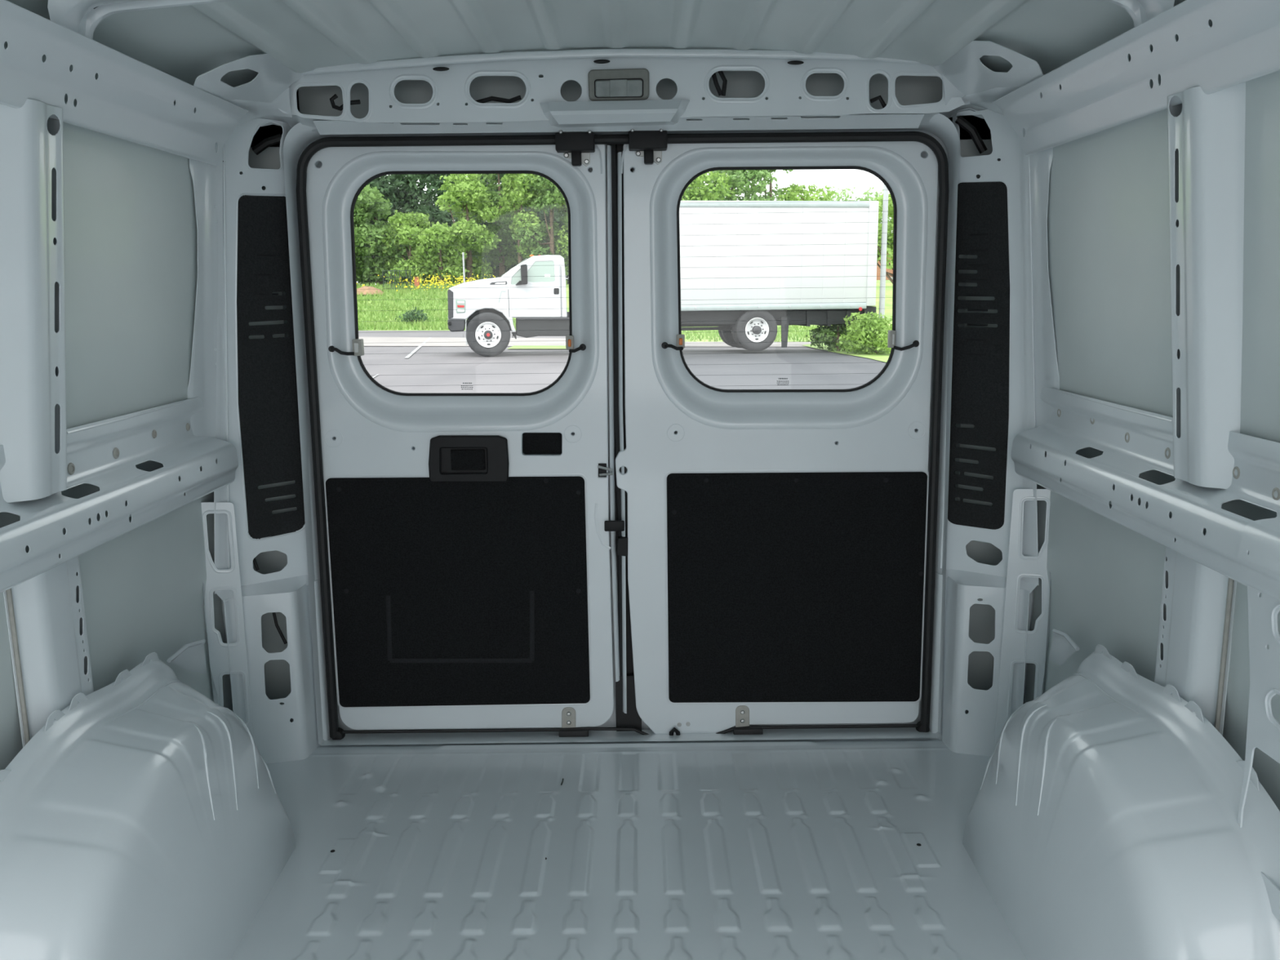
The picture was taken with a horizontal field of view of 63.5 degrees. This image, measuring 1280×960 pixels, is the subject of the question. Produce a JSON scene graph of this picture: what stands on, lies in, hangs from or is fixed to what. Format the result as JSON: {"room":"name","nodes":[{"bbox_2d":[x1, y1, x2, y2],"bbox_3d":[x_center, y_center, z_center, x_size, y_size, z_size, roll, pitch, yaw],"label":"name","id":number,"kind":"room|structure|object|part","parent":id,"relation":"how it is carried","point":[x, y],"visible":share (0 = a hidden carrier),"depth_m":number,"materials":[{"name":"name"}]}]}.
{"room":"cargo space","nodes":[
{"label":"cargo space","id":0,"kind":"room"},
{"bbox_2d":[0,0,253,769],"bbox_3d":[-0.939,0.261,0.697,0.223,1.620,3.921,-1,10,0],"label":"wall","id":1,"kind":"structure","parent":0,"point":[111,238],"depth_m":1.88,"materials":[{"name":"grey metal"}]},
{"bbox_3d":[-0.962,-0.277,1.646,0.117,0.610,0.170,-1,10,0],"label":"post","id":2,"kind":"part","parent":1,"relation":"part of","materials":[{"name":"grey metal"}]},
{"bbox_3d":[-1.006,0.448,1.827,0.042,0.644,0.206,-1,10,0],"label":"post","id":3,"kind":"part","parent":1,"relation":"part of","materials":[{"name":"grey metal"}]},
{"bbox_3d":[-0.977,0.243,0.582,0.091,0.213,3.700,-1,10,0],"label":"belt rail","id":4,"kind":"part","parent":1,"relation":"part of","materials":[{"name":"grey metal"}]},
{"bbox_3d":[-0.906,-0.408,0.444,0.128,0.114,3.665,-1,10,0],"label":"roof rail","id":5,"kind":"part","parent":1,"relation":"part of","materials":[{"name":"white metal"}]},
{"bbox_3d":[-0.974,-0.415,2.312,0.063,0.655,0.144,2,11,14],"label":"corner panel","id":6,"kind":"part","parent":1,"relation":"part of","materials":[{"name":"white paint"}]},
{"bbox_3d":[-1.003,0.356,2.497,0.094,0.622,0.002,-4,11,-15],"label":"corner panel","id":7,"kind":"part","parent":1,"relation":"part of","materials":[{"name":"white paint"}]},
{"bbox_2d":[6,0,1212,101],"bbox_3d":[-0.041,-0.549,0.544,1.930,0.191,3.830,-1,10,0],"label":"ceiling","id":8,"kind":"structure","parent":0,"point":[184,40],"depth_m":2.00,"materials":[{"name":"white paint"}]},
{"bbox_2d":[193,40,1043,764],"bbox_3d":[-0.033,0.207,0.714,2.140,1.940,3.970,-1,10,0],"label":"door frame","id":9,"kind":"structure","parent":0,"point":[767,91],"depth_m":2.45,"materials":[{"name":"white paint"}]},
{"bbox_2d":[253,558,259,570],"bbox_3d":[-0.956,0.207,2.573,0.018,0.037,0.008,-1,10,0],"label":"cable","id":10,"kind":"object","parent":9,"relation":"attached to","point":[255,564],"visible":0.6,"depth_m":2.57,"materials":[{"name":"black rubber"}]},
{"bbox_2d":[236,195,305,538],"bbox_3d":[-0.889,-0.263,2.487,0.166,0.822,0.031,-9,14,-40],"label":"pillar trim panel","id":11,"kind":"object","parent":9,"relation":"in","point":[268,397],"visible":0.97,"depth_m":2.49,"materials":[{"name":"black plastic"}]},
{"bbox_2d":[271,612,287,644],"bbox_3d":[-0.906,0.372,2.604,0.032,0.084,0.008,-1,10,0],"label":"cable","id":12,"kind":"object","parent":9,"relation":"attached to","point":[273,613],"visible":0.88,"depth_m":2.60,"materials":[{"name":"black rubber"}]},
{"bbox_2d":[329,93,360,111],"bbox_3d":[-0.681,-0.872,2.390,0.070,0.038,0.010,-1,10,0],"label":"cable","id":13,"kind":"object","parent":9,"relation":"attached to","point":[335,96],"visible":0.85,"depth_m":2.39,"materials":[{"name":"black rubber"}]},
{"bbox_2d":[290,129,624,737],"bbox_3d":[-0.499,-0.070,2.608,0.914,1.594,0.121,-1,10,0],"label":"door","id":14,"kind":"structure","parent":9,"relation":"in","point":[472,536],"depth_m":2.63,"materials":[{"name":"white paint"}]},
{"bbox_3d":[-0.770,-0.104,2.604,0.047,0.048,0.002,-1,10,0],"label":"hole dish","id":15,"kind":"part","parent":14,"relation":"part of","materials":[{"name":"white paint"}]},
{"bbox_3d":[-0.465,0.293,2.674,0.660,0.613,0.008,-1,10,0],"label":"trim panel","id":16,"kind":"part","parent":14,"relation":"part of","materials":[{"name":"black fabric"}]},
{"bbox_2d":[440,448,487,473],"bbox_3d":[-0.443,-0.051,2.612,0.122,0.069,0.002,-1,10,0],"label":"door handle","id":17,"kind":"object","parent":14,"relation":"on","point":[453,460],"depth_m":2.61,"materials":[{"name":"black plastic"}]},
{"bbox_3d":[-0.433,-0.051,2.607,0.085,0.052,0.008,-1,10,0],"label":"release lever","id":18,"kind":"part","parent":14,"relation":"part of","materials":[{"name":"black plastic"}]},
{"bbox_3d":[-0.431,-0.053,2.605,0.202,0.120,0.012,-1,10,0],"label":"pull handle","id":19,"kind":"part","parent":14,"relation":"part of","materials":[{"name":"black plastic"}]},
{"bbox_3d":[-0.169,-0.116,2.603,0.047,0.048,0.002,-1,10,0],"label":"hole dish","id":20,"kind":"part","parent":14,"relation":"part of","materials":[{"name":"white paint"}]},
{"bbox_2d":[475,95,521,102],"bbox_3d":[-0.327,-0.877,2.390,0.107,0.021,0.010,-1,10,0],"label":"cable","id":21,"kind":"object","parent":9,"relation":"attached to","point":[518,97],"visible":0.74,"depth_m":2.39,"materials":[{"name":"black rubber"}]},
{"bbox_2d":[587,68,648,101],"bbox_3d":[-0.048,-0.896,2.346,0.139,0.070,0.026,-1,10,0],"label":"lamp","id":22,"kind":"object","parent":9,"relation":"attached to","point":[620,84],"visible":1,"depth_m":2.34,"materials":[{"name":"beige plastic"}]},
{"bbox_2d":[609,79,626,97],"bbox_3d":[-0.049,-0.885,2.338,0.040,0.038,0.005,-1,10,0],"label":"rocker switch","id":23,"kind":"object","parent":22,"relation":"attached to","point":[618,87],"depth_m":2.34,"materials":[{"name":"grey plastic"}]},
{"bbox_3d":[-0.050,-0.892,2.359,1.584,0.143,0.010,-1,10,0],"label":"header panel","id":24,"kind":"part","parent":9,"relation":"part of","materials":[{"name":"white paint"}]},
{"bbox_2d":[296,131,948,739],"bbox_3d":[-0.034,-0.060,2.601,1.586,1.550,0.025,-1,10,0],"label":"seal","id":25,"kind":"object","parent":9,"relation":"attached to","point":[336,732],"visible":0.94,"depth_m":2.54,"materials":[{"name":"black rubber"}]},
{"bbox_2d":[711,72,722,95],"bbox_3d":[0.177,-0.913,2.384,0.028,0.054,0.010,-1,10,0],"label":"cable","id":26,"kind":"object","parent":9,"relation":"hanging from","point":[713,76],"visible":0.78,"depth_m":2.38,"materials":[{"name":"black rubber"}]},
{"bbox_2d":[718,71,727,96],"bbox_3d":[0.190,-0.915,2.384,0.021,0.058,0.010,-1,10,0],"label":"cable","id":27,"kind":"object","parent":9,"relation":"hanging from","point":[721,73],"visible":0.91,"depth_m":2.38,"materials":[{"name":"black rubber"}]},
{"bbox_2d":[615,128,948,735],"bbox_3d":[0.388,-0.076,2.609,0.913,1.608,0.121,-1,10,0],"label":"door","id":28,"kind":"structure","parent":9,"relation":"in","point":[775,544],"depth_m":2.63,"materials":[{"name":"white paint"}]},
{"bbox_2d":[606,144,641,731],"bbox_3d":[-0.038,-0.073,2.646,0.069,1.530,0.030,-1,10,0],"label":"seal","id":29,"kind":"object","parent":28,"relation":"attached to","point":[632,718],"visible":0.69,"depth_m":2.65,"materials":[{"name":"black rubber"}]},
{"bbox_3d":[0.090,-0.119,2.603,0.047,0.048,0.002,-1,10,0],"label":"hole dish","id":30,"kind":"part","parent":28,"relation":"part of","materials":[{"name":"white paint"}]},
{"bbox_3d":[0.402,0.283,2.674,0.662,0.617,0.008,-1,10,0],"label":"trim panel","id":31,"kind":"part","parent":28,"relation":"part of","materials":[{"name":"black fabric"}]},
{"bbox_3d":[0.695,-0.124,2.603,0.047,0.048,0.002,-1,10,0],"label":"hole dish","id":32,"kind":"part","parent":28,"relation":"part of","materials":[{"name":"white paint"}]},
{"bbox_2d":[870,95,886,107],"bbox_3d":[0.552,-0.874,2.392,0.040,0.030,0.010,-1,10,0],"label":"cable","id":33,"kind":"object","parent":9,"relation":"attached to","point":[879,97],"visible":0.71,"depth_m":2.39,"materials":[{"name":"black rubber"}]},
{"bbox_2d":[947,181,1009,529],"bbox_3d":[0.811,-0.290,2.484,0.163,0.829,0.032,8,14,40],"label":"pillar trim panel","id":34,"kind":"object","parent":9,"relation":"in","point":[980,394],"visible":0.98,"depth_m":2.48,"materials":[{"name":"black plastic"}]},
{"bbox_2d":[230,737,1026,959],"bbox_3d":[-0.028,1.080,0.870,2.040,0.126,3.960,-1,10,0],"label":"floor","id":35,"kind":"structure","parent":0,"point":[828,849],"depth_m":2.17,"materials":[{"name":"white paint"}]},
{"bbox_2d":[0,639,295,959],"bbox_3d":[-0.858,0.604,1.856,0.265,0.483,1.046,-1,10,0],"label":"wheel arch","id":36,"kind":"object","parent":35,"relation":"on","point":[145,819],"visible":1,"depth_m":1.69,"materials":[{"name":"white paint"}]},
{"bbox_3d":[-0.986,0.407,2.260,0.010,0.101,0.174,-1,10,0],"label":"brace plate","id":37,"kind":"part","parent":36,"relation":"part of","materials":[{"name":"white paint"}]},
{"bbox_2d":[962,628,1279,959],"bbox_3d":[0.803,0.588,1.847,0.265,0.483,1.056,-1,10,0],"label":"wheel arch","id":38,"kind":"object","parent":35,"relation":"on","point":[1101,823],"visible":0.99,"depth_m":1.65,"materials":[{"name":"white paint"}]},
{"bbox_3d":[0.926,0.376,2.268,0.010,0.091,0.146,-1,10,0],"label":"brace plate","id":39,"kind":"part","parent":38,"relation":"part of","materials":[{"name":"white paint"}]},
{"bbox_2d":[992,0,1279,811],"bbox_3d":[0.877,0.241,0.697,0.220,1.620,3.921,-1,10,0],"label":"wall","id":40,"kind":"structure","parent":0,"point":[1154,441],"depth_m":1.80,"materials":[{"name":"grey metal"}]},
{"bbox_3d":[0.933,0.341,2.501,0.114,0.655,0.002,2,11,15],"label":"corner panel","id":41,"kind":"part","parent":40,"relation":"part of","materials":[{"name":"white paint"}]},
{"bbox_3d":[0.898,-0.436,2.314,0.062,0.655,0.142,-3,11,-13],"label":"corner panel","id":42,"kind":"part","parent":40,"relation":"part of","materials":[{"name":"white paint"}]},
{"bbox_3d":[0.829,-0.429,0.444,0.126,0.114,3.665,-1,10,0],"label":"roof rail","id":43,"kind":"part","parent":40,"relation":"part of","materials":[{"name":"white metal"}]},
{"bbox_3d":[0.913,0.224,0.582,0.093,0.215,3.700,-1,10,0],"label":"belt rail","id":44,"kind":"part","parent":40,"relation":"part of","materials":[{"name":"white metal"}]},
{"bbox_3d":[0.950,0.427,1.827,0.042,0.644,0.205,-1,10,0],"label":"post","id":45,"kind":"part","parent":40,"relation":"part of","materials":[{"name":"grey metal"}]},
{"bbox_3d":[0.890,-0.297,1.646,0.116,0.610,0.168,-1,10,0],"label":"post","id":46,"kind":"part","parent":40,"relation":"part of","materials":[{"name":"grey metal"}]},
{"bbox_2d":[1237,517,1279,922],"bbox_3d":[0.913,0.512,0.467,0.094,0.567,2.170,-1,10,0],"label":"wall","id":47,"kind":"structure","parent":0,"point":[1260,567],"depth_m":1.46,"materials":[{"name":"grey metal"}]},
{"bbox_3d":[0.910,0.298,0.428,0.094,0.122,2.170,-1,10,0],"label":"joint plate","id":48,"kind":"part","parent":47,"relation":"part of","materials":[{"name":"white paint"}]},
{"label":"outside","id":49,"kind":"structure","parent":0,"visible":0},
{"bbox_2d":[682,350,886,389],"bbox_3d":[6.846,-1.315,16.936,14.200,0.156,28.000,-1,10,0],"label":"pavement","id":50,"kind":"structure","parent":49,"point":[824,368],"depth_m":23.54,"materials":[{"name":"grey asphalt"}]},
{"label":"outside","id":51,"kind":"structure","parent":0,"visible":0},
{"bbox_2d":[358,330,822,392],"bbox_3d":[-0.054,-1.339,17.121,120.000,1.320,59.000,-1,10,0],"label":"ground","id":52,"kind":"structure","parent":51,"point":[426,368],"depth_m":24.67,"materials":[{"name":"grey asphalt"}]},
{"bbox_2d":[405,337,431,358],"bbox_3d":[-6.938,-4.237,32.709,0.106,0.019,11.782,-2,11,-8],"label":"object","id":53,"kind":"structure","parent":52,"relation":"on","point":[409,355],"depth_m":30.62,"materials":[{"name":"white paint"}]},
{"bbox_2d":[508,345,565,348],"bbox_3d":[-2.034,-4.089,31.863,3.900,0.043,1.800,-1,10,0],"label":"grass verge","id":54,"kind":"structure","parent":52,"relation":"on","point":[513,346],"depth_m":31.75,"materials":[{"name":"green plant"}]},
{"bbox_2d":[447,200,878,356],"bbox_3d":[0.618,-5.704,29.291,12.045,4.069,2.794,-3,11,-10],"label":"box truck","id":55,"kind":"object","parent":52,"relation":"on","point":[824,218],"visible":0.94,"depth_m":28.39,"materials":[{"name":"white paint"}]},
{"bbox_2d":[447,288,453,318],"bbox_3d":[-5.161,-4.828,28.321,0.164,0.763,2.060,-2,11,-9],"label":"grille","id":56,"kind":"object","parent":55,"relation":"attached to","point":[450,292],"depth_m":27.31,"materials":[{"name":"grey plastic"}]},
{"bbox_2d":[489,281,506,284],"bbox_3d":[-3.751,-5.220,27.427,0.449,0.084,0.008,-2,11,-9],"label":"vent","id":57,"kind":"object","parent":55,"relation":"attached to","point":[491,282],"depth_m":27.42,"materials":[{"name":"grey plastic"}]},
{"bbox_2d":[520,264,527,284],"bbox_3d":[-3.058,-5.422,27.313,0.167,0.519,0.220,-2,11,-9],"label":"mirror","id":58,"kind":"object","parent":55,"relation":"attached to","point":[523,268],"depth_m":27.21,"materials":[{"name":"black plastic"}]},
{"bbox_3d":[-2.812,-5.103,27.617,1.371,1.515,0.042,-2,11,-9],"label":"cab door","id":59,"kind":"part","parent":55,"relation":"part of","materials":[{"name":"white paint"}]},
{"bbox_3d":[-2.235,-5.050,27.691,0.142,0.161,0.020,-2,11,-9],"label":"door handle","id":60,"kind":"part","parent":55,"relation":"part of","materials":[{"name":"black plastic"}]},
{"bbox_3d":[1.833,-4.543,29.041,9.433,0.464,0.400,-2,11,-9],"label":"rail","id":61,"kind":"part","parent":55,"relation":"part of","materials":[{"name":"black metal"}]},
{"bbox_3d":[1.721,-4.671,30.003,9.057,0.450,0.150,-2,11,-9],"label":"rail","id":62,"kind":"part","parent":55,"relation":"part of","materials":[{"name":"black metal"}]},
{"bbox_3d":[2.183,-4.973,29.718,8.082,0.170,2.545,-2,11,-9],"label":"rail","id":63,"kind":"part","parent":55,"relation":"part of","materials":[{"name":"metal"}]},
{"bbox_3d":[2.166,-7.693,29.231,8.152,0.170,2.580,-2,11,-9],"label":"rail","id":64,"kind":"part","parent":55,"relation":"part of","materials":[{"name":"metal"}]},
{"bbox_3d":[6.283,-6.532,30.121,0.280,2.863,2.600,-2,11,-9],"label":"frame","id":65,"kind":"part","parent":55,"relation":"part of","materials":[{"name":"white metal"}]},
{"bbox_2d":[803,342,889,362],"bbox_3d":[6.828,-3.602,29.324,5.526,0.067,12.096,3,11,18],"label":"grass verge","id":66,"kind":"structure","parent":52,"relation":"on","point":[883,357],"depth_m":28.24,"materials":[{"name":"green plant"}]},
{"bbox_2d":[805,322,863,351],"bbox_3d":[5.709,-4.150,30.091,1.868,1.277,1.765,-1,10,0],"label":"bush","id":67,"kind":"object","parent":66,"relation":"on","point":[822,333],"visible":0.58,"depth_m":29.90,"materials":[{"name":"green plant"}]},
{"bbox_2d":[835,310,892,354],"bbox_3d":[6.279,-3.924,28.595,1.857,1.524,2.362,-1,10,0],"label":"bush","id":68,"kind":"object","parent":66,"relation":"on","point":[863,342],"visible":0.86,"depth_m":28.17,"materials":[{"name":"green plant"}]},
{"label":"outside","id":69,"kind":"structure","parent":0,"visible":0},
{"bbox_2d":[356,280,893,342],"bbox_3d":[-0.168,-11.802,69.390,100.000,2.770,70.800,-1,10,0],"label":"meadow","id":70,"kind":"structure","parent":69,"point":[888,301],"depth_m":52.40,"materials":[{"name":"green plant"}]},
{"bbox_2d":[354,220,376,284],"bbox_3d":[-16.840,-13.517,58.864,4.080,5.512,5.062,-8,13,-34],"label":"broadleaf tree","id":71,"kind":"object","parent":70,"relation":"on","point":[358,275],"visible":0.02,"depth_m":59.10,"materials":[{"name":"green plant"}]},
{"bbox_2d":[356,285,383,294],"bbox_3d":[-14.637,-10.210,55.622,2.000,0.485,1.600,-1,10,0],"label":"dirt mound","id":72,"kind":"object","parent":70,"relation":"on","point":[372,290],"visible":0.81,"depth_m":55.19,"materials":[{"name":"soil"}]},
{"bbox_2d":[353,184,413,284],"bbox_3d":[-15.000,-13.885,58.917,4.276,5.806,3.807,6,13,34],"label":"broadleaf tree","id":73,"kind":"object","parent":70,"relation":"on","point":[362,211],"visible":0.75,"depth_m":58.33,"materials":[{"name":"green plant"}]},
{"bbox_2d":[367,175,401,252],"bbox_3d":[-17.297,-18.046,66.676,6.473,11.362,6.685,-1,10,0],"label":"evergreen tree","id":74,"kind":"object","parent":70,"relation":"on","point":[383,185],"visible":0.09,"depth_m":65.69,"materials":[{"name":"green plant"}]},
{"bbox_2d":[382,269,411,290],"bbox_3d":[-13.260,-10.856,56.523,1.386,1.250,1.341,8,14,39],"label":"enclosure","id":75,"kind":"object","parent":70,"relation":"on","point":[390,270],"visible":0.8,"depth_m":56.45,"materials":[{"name":"brown wood"}]},
{"bbox_2d":[373,209,435,284],"bbox_3d":[-13.258,-13.134,58.879,3.656,4.276,3.302,9,14,43],"label":"broadleaf tree","id":76,"kind":"object","parent":70,"relation":"on","point":[409,264],"visible":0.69,"depth_m":58.19,"materials":[{"name":"green plant"}]},
{"bbox_2d":[395,306,428,324],"bbox_3d":[-10.496,-7.586,47.960,1.461,0.866,1.299,5,12,26],"label":"bush","id":77,"kind":"object","parent":70,"relation":"on","point":[411,314],"visible":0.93,"depth_m":47.77,"materials":[{"name":"green plant"}]},
{"bbox_2d":[384,173,440,257],"bbox_3d":[-14.781,-18.952,68.216,7.592,12.520,8.869,4,11,23],"label":"evergreen tree","id":78,"kind":"object","parent":70,"relation":"on","point":[408,198],"visible":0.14,"depth_m":66.83,"materials":[{"name":"green plant"}]},
{"bbox_2d":[413,276,419,288],"bbox_3d":[-12.291,-10.797,57.044,0.318,0.760,0.318,-1,10,0],"label":"post","id":79,"kind":"object","parent":70,"relation":"on","point":[416,278],"visible":0.69,"depth_m":56.92,"materials":[{"name":"paint"}]},
{"bbox_2d":[356,273,495,291],"bbox_3d":[-10.315,-10.912,57.026,11.622,1.009,3.011,-1,10,0],"label":"wildflowers","id":80,"kind":"object","parent":70,"relation":"on","point":[436,277],"visible":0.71,"depth_m":56.92,"materials":[{"name":"yellow plant"}]},
{"bbox_2d":[408,221,471,284],"bbox_3d":[-11.539,-12.707,58.445,3.456,3.643,3.208,6,12,30],"label":"broadleaf tree","id":81,"kind":"object","parent":70,"relation":"on","point":[434,235],"visible":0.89,"depth_m":57.83,"materials":[{"name":"green plant"}]},
{"bbox_2d":[413,173,498,260],"bbox_3d":[-11.842,-18.967,67.094,7.724,12.928,8.017,0,11,6],"label":"evergreen tree","id":82,"kind":"object","parent":70,"relation":"on","point":[433,179],"visible":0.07,"depth_m":65.68,"materials":[{"name":"green plant"}]},
{"bbox_2d":[356,279,567,329],"bbox_3d":[-11.142,-9.021,52.415,14.286,2.401,15.122,-1,10,0],"label":"meadow grass","id":83,"kind":"structure","parent":70,"relation":"on","point":[364,324],"depth_m":52.05,"materials":[{"name":"green plant"}]},
{"bbox_2d":[355,241,568,284],"bbox_3d":[-10.600,-12.974,64.251,19.854,3.798,3.625,-1,10,0],"label":"undergrowth","id":84,"kind":"object","parent":70,"relation":"on","point":[495,272],"visible":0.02,"depth_m":63.89,"materials":[{"name":"green plant"}]},
{"bbox_2d":[435,173,503,282],"bbox_3d":[-9.763,-14.464,59.380,3.859,6.654,4.332,-3,11,-11],"label":"broadleaf tree","id":85,"kind":"object","parent":70,"relation":"on","point":[471,197],"visible":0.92,"depth_m":58.66,"materials":[{"name":"green plant"}]},
{"bbox_2d":[467,173,517,276],"bbox_3d":[-8.365,-16.053,61.661,4.277,8.913,3.231,5,12,28],"label":"broadleaf tree","id":86,"kind":"object","parent":70,"relation":"on","point":[504,233],"visible":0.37,"depth_m":61.26,"materials":[{"name":"green plant"}]},
{"bbox_2d":[453,173,540,260],"bbox_3d":[-8.767,-19.149,67.896,7.933,12.903,8.022,3,11,20],"label":"evergreen tree","id":87,"kind":"object","parent":70,"relation":"on","point":[501,175],"visible":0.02,"depth_m":66.81,"materials":[{"name":"green plant"}]},
{"bbox_2d":[494,173,548,263],"bbox_3d":[-6.600,-14.978,59.372,3.276,7.654,2.988,7,13,35],"label":"broadleaf tree","id":88,"kind":"object","parent":70,"relation":"on","point":[511,181],"visible":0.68,"depth_m":58.79,"materials":[{"name":"green plant"}]},
{"bbox_2d":[510,173,568,259],"bbox_3d":[-6.056,-18.420,66.371,7.889,11.900,7.532,2,11,13],"label":"evergreen tree","id":89,"kind":"object","parent":70,"relation":"on","point":[557,216],"visible":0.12,"depth_m":64.68,"materials":[{"name":"green plant"}]},
{"bbox_2d":[511,173,568,275],"bbox_3d":[-5.155,-14.467,59.175,4.334,6.677,3.727,-1,10,0],"label":"broadleaf tree","id":90,"kind":"object","parent":70,"relation":"on","point":[547,200],"visible":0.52,"depth_m":58.49,"materials":[{"name":"green plant"}]},
{"bbox_2d":[551,198,568,261],"bbox_3d":[-3.174,-14.590,58.810,4.044,7.064,3.742,-3,11,-13],"label":"broadleaf tree","id":91,"kind":"object","parent":70,"relation":"on","point":[565,237],"visible":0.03,"depth_m":59.05,"materials":[{"name":"green plant"}]},
{"bbox_2d":[681,178,706,200],"bbox_3d":[1.299,-16.182,62.371,5.687,8.951,6.307,6,12,30],"label":"broadleaf tree","id":92,"kind":"object","parent":70,"relation":"on","point":[700,183],"visible":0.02,"depth_m":60.86,"materials":[{"name":"green plant"}]},
{"bbox_2d":[680,171,734,200],"bbox_3d":[3.403,-15.707,63.279,6.191,8.023,7.310,4,11,24],"label":"broadleaf tree","id":93,"kind":"object","parent":70,"relation":"on","point":[699,188],"visible":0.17,"depth_m":60.36,"materials":[{"name":"green plant"}]},
{"bbox_2d":[688,169,790,200],"bbox_3d":[6.000,-16.805,63.341,6.720,9.561,6.388,-5,11,-24],"label":"broadleaf tree","id":94,"kind":"object","parent":70,"relation":"on","point":[734,197],"visible":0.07,"depth_m":62.05,"materials":[{"name":"green plant"}]},
{"bbox_2d":[728,169,793,200],"bbox_3d":[7.411,-15.905,62.282,5.341,8.172,3.800,-10,14,-42],"label":"broadleaf tree","id":95,"kind":"object","parent":70,"relation":"on","point":[762,185],"visible":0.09,"depth_m":60.77,"materials":[{"name":"green plant"}]},
{"bbox_2d":[681,324,892,342],"bbox_3d":[7.400,-6.019,41.589,13.135,0.426,13.403,-1,10,0],"label":"grass","id":96,"kind":"structure","parent":70,"relation":"on","point":[793,328],"depth_m":38.89,"materials":[{"name":"green plant"}]},
{"bbox_2d":[777,183,836,200],"bbox_3d":[9.671,-15.051,63.238,4.407,6.013,4.519,-1,10,0],"label":"broadleaf tree","id":97,"kind":"object","parent":70,"relation":"on","point":[796,190],"visible":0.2,"depth_m":61.96,"materials":[{"name":"green plant"}]},
{"bbox_2d":[817,185,860,200],"bbox_3d":[16.552,-21.501,92.160,7.721,9.154,6.516,-1,10,0],"label":"broadleaf tree","id":98,"kind":"object","parent":70,"relation":"on","point":[842,193],"visible":0.02,"depth_m":91.36,"materials":[{"name":"green plant"}]},
{"bbox_2d":[855,186,893,224],"bbox_3d":[20.868,-21.345,92.102,7.282,9.067,6.293,-1,10,0],"label":"broadleaf tree","id":99,"kind":"object","parent":70,"relation":"on","point":[866,198],"visible":0.05,"depth_m":90.65,"materials":[{"name":"green plant"}]},
{"bbox_2d":[878,183,888,318],"bbox_3d":[6.213,-8.160,28.790,1.570,9.280,0.340,-1,10,0],"label":"light pole","id":100,"kind":"object","parent":70,"relation":"on","point":[885,205],"visible":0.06,"depth_m":29.07,"materials":[{"name":"grey metal"}]},
{"bbox_2d":[874,191,893,284],"bbox_3d":[10.070,-8.349,39.761,4.517,5.694,3.741,-1,10,0],"label":"broadleaf tree","id":101,"kind":"object","parent":70,"relation":"on","point":[891,213],"visible":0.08,"depth_m":39.21,"materials":[{"name":"green plant"}]},
{"bbox_2d":[876,230,893,279],"bbox_3d":[24.797,-15.220,75.623,17.600,5.500,9.800,-1,10,0],"label":"brick building","id":102,"kind":"structure","parent":70,"relation":"on","point":[888,270],"depth_m":71.19,"materials":[{"name":"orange brick"}]},
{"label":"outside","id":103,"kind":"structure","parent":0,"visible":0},
{"bbox_2d":[358,337,811,346],"bbox_3d":[-15.098,-5.301,38.477,90.368,0.990,11.995,0,10,2],"label":"road","id":104,"kind":"structure","parent":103,"point":[370,341],"depth_m":34.87,"materials":[{"name":"grey asphalt"}]},
{"bbox_2d":[462,252,467,345],"bbox_3d":[-5.588,-5.768,33.072,0.064,2.953,0.064,-1,10,0],"label":"marker post","id":105,"kind":"object","parent":104,"relation":"on","point":[463,253],"visible":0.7,"depth_m":32.91,"materials":[{"name":"white paint"}]}
]}

